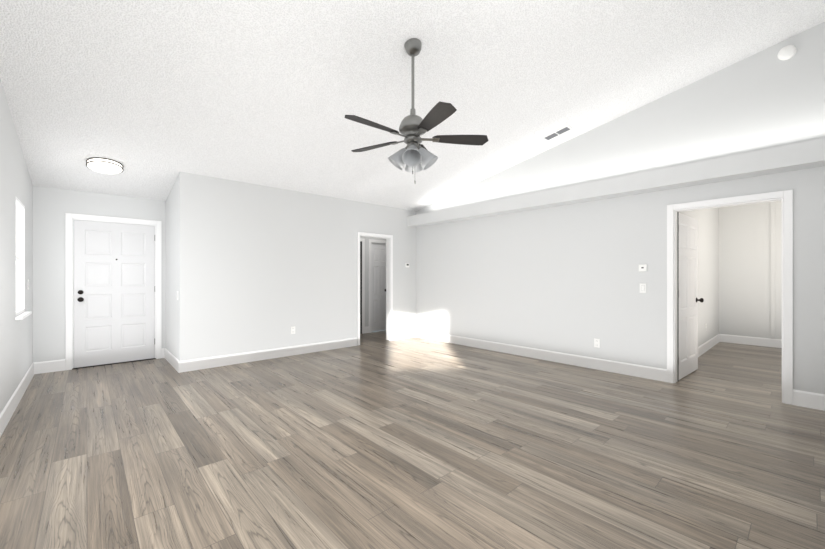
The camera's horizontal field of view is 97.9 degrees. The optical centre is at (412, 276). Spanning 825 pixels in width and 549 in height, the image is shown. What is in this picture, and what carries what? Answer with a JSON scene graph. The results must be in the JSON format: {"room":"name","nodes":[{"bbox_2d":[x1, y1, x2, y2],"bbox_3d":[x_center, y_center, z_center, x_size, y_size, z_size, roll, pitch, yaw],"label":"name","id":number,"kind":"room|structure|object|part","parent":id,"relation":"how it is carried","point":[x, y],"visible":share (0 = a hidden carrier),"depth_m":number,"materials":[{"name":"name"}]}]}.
{"room":"empty living room","nodes":[
{"label":"empty living room","id":0,"kind":"room"},
{"bbox_2d":[0,79,32,413],"bbox_3d":[-2.419,-0.664,1.812,0.120,3.822,7.674,0,0,-42],"label":"wall","id":1,"kind":"structure","parent":0,"point":[16,349],"depth_m":3.31,"materials":[{"name":"white paint"}]},
{"bbox_2d":[0,363,33,436],"bbox_3d":[-2.369,1.172,1.858,0.016,0.150,7.434,0,0,-42],"label":"baseboard","id":2,"kind":"structure","parent":1,"relation":"attached to","point":[8,410],"depth_m":3.39,"materials":[{"name":"white paint"}]},
{"bbox_2d":[15,197,31,319],"bbox_3d":[-4.128,-0.188,3.736,0.170,1.210,0.780,0,0,-42],"label":"window","id":3,"kind":"structure","parent":1,"relation":"in","point":[20,257],"depth_m":3.97,"materials":[{"name":"white paint"}]},
{"bbox_2d":[33,186,164,361],"bbox_3d":[-4.342,0.512,5.167,1.534,3.470,0.120,0,0,-42],"label":"wall","id":4,"kind":"structure","parent":0,"point":[52,207],"depth_m":4.75,"materials":[{"name":"white paint"}]},
{"bbox_2d":[33,359,64,373],"bbox_3d":[-4.753,1.172,4.702,0.301,0.150,0.016,0,0,-42],"label":"baseboard","id":5,"kind":"structure","parent":4,"relation":"attached to","point":[49,366],"depth_m":4.70,"materials":[{"name":"white paint"}]},
{"bbox_2d":[65,213,161,369],"bbox_3d":[-4.288,0.195,5.203,1.061,2.105,0.138,0,0,-42],"label":"door frame","id":6,"kind":"structure","parent":4,"relation":"attached to","point":[69,291],"depth_m":4.91,"materials":[{"name":"white paint"}]},
{"bbox_2d":[74,220,154,367],"bbox_3d":[-4.289,0.230,5.204,0.903,2.018,0.194,0,0,-42],"label":"entry door","id":7,"kind":"structure","parent":4,"relation":"in","point":[114,293],"depth_m":5.17,"materials":[{"name":"white paint"}]},
{"bbox_3d":[-4.532,0.309,4.904,0.066,0.066,0.075,0,0,-42],"label":"knob","id":8,"kind":"part","parent":7,"relation":"part of","materials":[{"name":"brown metal"}]},
{"bbox_3d":[-4.551,0.209,4.925,0.060,0.060,0.017,0,0,-42],"label":"knob","id":9,"kind":"part","parent":7,"relation":"part of","materials":[{"name":"brown metal"}]},
{"bbox_2d":[73,358,155,368],"bbox_3d":[-4.286,1.242,5.201,0.931,0.010,0.104,0,0,-42],"label":"trim","id":10,"kind":"structure","parent":4,"relation":"attached to","point":[114,363],"depth_m":5.14,"materials":[{"name":"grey metal"}]},
{"bbox_2d":[165,176,177,358],"bbox_3d":[-3.429,-0.081,5.212,0.120,2.656,1.037,0,0,-42],"label":"wall","id":11,"kind":"structure","parent":0,"point":[171,272],"depth_m":5.16,"materials":[{"name":"white paint"}]},
{"bbox_2d":[164,348,179,372],"bbox_3d":[-3.434,1.172,5.116,0.016,0.150,1.173,0,0,-42],"label":"baseboard return","id":12,"kind":"object","parent":11,"relation":"attached to","point":[171,359],"visible":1,"depth_m":5.03,"materials":[{"name":"white paint"}]},
{"bbox_2d":[178,172,415,360],"bbox_3d":[-1.480,0.408,6.198,4.332,3.677,0.120,0,0,-42],"label":"wall","id":13,"kind":"structure","parent":0,"point":[261,267],"depth_m":5.50,"materials":[{"name":"white paint"}]},
{"bbox_2d":[178,337,356,372],"bbox_3d":[-2.032,1.172,5.606,2.753,0.150,0.016,0,0,-42],"label":"baseboard","id":14,"kind":"structure","parent":13,"relation":"attached to","point":[214,361],"depth_m":5.38,"materials":[{"name":"white paint"}]},
{"bbox_2d":[291,326,294,333],"bbox_3d":[-1.904,0.847,5.727,0.072,0.118,0.009,0,0,-42],"label":"electrical outlet","id":15,"kind":"object","parent":13,"relation":"attached to","point":[293,330],"visible":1,"depth_m":5.73,"materials":[{"name":"white plastic"}]},
{"bbox_2d":[357,232,392,344],"bbox_3d":[-0.742,0.212,6.866,0.820,2.070,0.156,0,0,-42],"label":"door frame","id":16,"kind":"structure","parent":13,"relation":"attached to","point":[389,287],"depth_m":7.06,"materials":[{"name":"white paint"}]},
{"bbox_2d":[393,329,415,339],"bbox_3d":[-0.150,1.172,7.311,0.625,0.150,0.016,0,0,-42],"label":"baseboard","id":17,"kind":"structure","parent":13,"relation":"attached to","point":[404,334],"depth_m":7.29,"materials":[{"name":"white paint"}]},
{"bbox_2d":[360,236,385,325],"bbox_3d":[-0.791,0.502,8.297,2.870,3.490,0.120,0,0,-42],"label":"wall","id":18,"kind":"structure","parent":0,"point":[366,281],"depth_m":8.02,"materials":[{"name":"white paint"}]},
{"bbox_2d":[360,241,361,333],"bbox_3d":[-1.334,0.232,7.721,0.590,2.030,0.004,0,0,-42],"label":"trim","id":19,"kind":"structure","parent":18,"relation":"attached to","point":[360,287],"depth_m":7.90,"materials":[{"name":"grey wood"}]},
{"bbox_2d":[360,238,364,333],"bbox_3d":[-1.328,0.200,7.718,0.715,2.095,0.018,0,0,-42],"label":"door frame","id":20,"kind":"structure","parent":18,"relation":"attached to","point":[363,285],"depth_m":7.93,"materials":[{"name":"white paint"}]},
{"bbox_2d":[369,239,385,332],"bbox_3d":[-0.773,0.200,8.301,0.650,2.095,0.138,0,0,-42],"label":"door frame","id":21,"kind":"structure","parent":18,"relation":"attached to","point":[371,241],"depth_m":8.05,"materials":[{"name":"white paint"}]},
{"bbox_2d":[372,243,385,331],"bbox_3d":[-0.771,0.235,8.299,0.492,2.008,0.186,0,0,-42],"label":"hall door","id":22,"kind":"structure","parent":18,"relation":"in","point":[378,287],"depth_m":8.26,"materials":[{"name":"white paint"}]},
{"bbox_2d":[0,330,824,548],"bbox_3d":[1.643,1.297,4.591,10.200,0.100,9.400,0,0,-42],"label":"floor","id":23,"kind":"structure","parent":0,"point":[375,440],"depth_m":2.51,"materials":[{"name":"brown wood"}]},
{"bbox_2d":[0,0,824,210],"bbox_3d":[-0.290,-1.888,3.741,5.906,1.481,7.714,0,0,-42],"label":"ceiling","id":24,"kind":"structure","parent":0,"point":[154,98],"depth_m":3.40,"materials":[{"name":"white paint"}]},
{"bbox_2d":[86,157,122,173],"bbox_3d":[-3.677,-1.320,4.297,0.342,0.072,0.342,0,-10,-42],"label":"ceiling light","id":25,"kind":"object","parent":24,"relation":"attached to","point":[104,165],"visible":1,"depth_m":4.24,"materials":[{"name":"white glass"}]},
{"bbox_2d":[345,38,488,183],"bbox_3d":[-0.039,-1.383,3.010,1.203,1.195,1.246,0,0,-42],"label":"ceiling fan","id":26,"kind":"object","parent":24,"relation":"hanging from","point":[414,155],"visible":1,"depth_m":2.99,"materials":[{"name":"silver metal"}]},
{"bbox_2d":[542,125,572,140],"bbox_3d":[1.965,-1.952,4.883,0.165,0.011,0.370,0,-10,-42],"label":"ceiling vent","id":27,"kind":"object","parent":24,"relation":"in","point":[559,132],"visible":0.98,"depth_m":4.87,"materials":[{"name":"white plastic"}]},
{"bbox_2d":[416,22,824,393],"bbox_3d":[2.268,-0.164,5.197,0.120,4.822,6.397,0,0,-42],"label":"wall","id":28,"kind":"structure","parent":0,"point":[569,278],"depth_m":4.62,"materials":[{"name":"white paint"}]},
{"bbox_2d":[416,329,666,381],"bbox_3d":[1.546,1.172,5.893,0.016,0.150,4.396,0,0,-42],"label":"baseboard","id":29,"kind":"structure","parent":28,"relation":"attached to","point":[648,372],"depth_m":5.24,"materials":[{"name":"white paint"}]},
{"bbox_2d":[594,338,599,347],"bbox_3d":[2.492,0.892,4.854,0.009,0.118,0.072,0,0,-42],"label":"electrical outlet","id":30,"kind":"object","parent":28,"relation":"attached to","point":[596,342],"visible":1,"depth_m":4.85,"materials":[{"name":"white plastic"}]},
{"bbox_2d":[407,138,824,226],"bbox_3d":[2.091,-1.138,5.117,0.250,0.200,6.277,0,0,-42],"label":"ledge","id":31,"kind":"object","parent":28,"relation":"attached to","point":[797,156],"depth_m":4.16,"materials":[{"name":"white paint"}]},
{"bbox_2d":[640,283,645,292],"bbox_3d":[2.856,0.137,4.452,0.009,0.118,0.072,0,0,-42],"label":"light switch","id":32,"kind":"object","parent":28,"relation":"attached to","point":[642,287],"visible":1,"depth_m":4.45,"materials":[{"name":"white plastic"}]},
{"bbox_2d":[639,264,646,270],"bbox_3d":[2.852,-0.113,4.448,0.019,0.086,0.086,0,0,-42],"label":"thermostat","id":33,"kind":"object","parent":28,"relation":"attached to","point":[642,267],"visible":1,"depth_m":4.44,"materials":[{"name":"white plastic"}]},
{"bbox_2d":[667,190,792,404],"bbox_3d":[3.417,0.197,3.929,0.156,2.100,1.026,0,0,-42],"label":"door frame","id":34,"kind":"structure","parent":28,"relation":"attached to","point":[785,197],"depth_m":3.77,"materials":[{"name":"white paint"}]},
{"bbox_2d":[679,213,703,379],"bbox_3d":[3.498,0.232,4.580,0.866,2.010,0.186,0,0,-39],"label":"door","id":35,"kind":"structure","parent":34,"relation":"attached to","point":[688,295],"depth_m":4.56,"materials":[{"name":"white paint"}]},
{"bbox_3d":[3.815,0.307,4.766,0.066,0.066,0.075,0,0,-39],"label":"knob","id":36,"kind":"part","parent":35,"relation":"part of","materials":[{"name":"brown metal"}]},
{"bbox_2d":[778,45,796,59],"bbox_3d":[3.675,-2.207,3.525,0.040,0.132,0.132,0,0,-42],"label":"smoke detector","id":37,"kind":"object","parent":28,"relation":"attached to","point":[787,52],"visible":0.96,"depth_m":3.51,"materials":[{"name":"white plastic"}]},
{"bbox_2d":[793,389,824,410],"bbox_3d":[3.998,1.172,3.187,0.016,0.150,0.855,0,0,-42],"label":"baseboard","id":38,"kind":"structure","parent":28,"relation":"attached to","point":[806,399],"depth_m":3.42,"materials":[{"name":"white paint"}]},
{"bbox_2d":[679,208,718,346],"bbox_3d":[4.510,-0.303,5.746,3.940,3.100,0.120,0,0,-42],"label":"wall","id":39,"kind":"structure","parent":0,"point":[708,262],"depth_m":6.17,"materials":[{"name":"white paint"}]},
{"bbox_2d":[698,334,719,356],"bbox_3d":[4.511,1.172,5.655,3.820,0.150,0.016,0,0,-42],"label":"baseboard","id":40,"kind":"structure","parent":39,"relation":"attached to","point":[703,348],"depth_m":6.15,"materials":[{"name":"white paint"}]},
{"bbox_2d":[719,201,781,338],"bbox_3d":[7.097,-0.303,5.735,0.120,3.100,3.370,0,0,-42],"label":"wall","id":41,"kind":"structure","parent":0,"point":[744,270],"depth_m":6.62,"materials":[{"name":"white paint"}]},
{"bbox_2d":[719,334,781,347],"bbox_3d":[7.047,1.172,5.689,0.016,0.150,3.370,0,0,-42],"label":"baseboard","id":42,"kind":"structure","parent":41,"relation":"attached to","point":[759,341],"depth_m":6.59,"materials":[{"name":"white paint"}]},
{"bbox_2d":[771,201,774,338],"bbox_3d":[6.412,-0.353,6.389,0.018,2.900,0.060,0,0,-42],"label":"trim","id":43,"kind":"structure","parent":41,"relation":"attached to","point":[772,270],"depth_m":6.38,"materials":[{"name":"white paint"}]}
]}

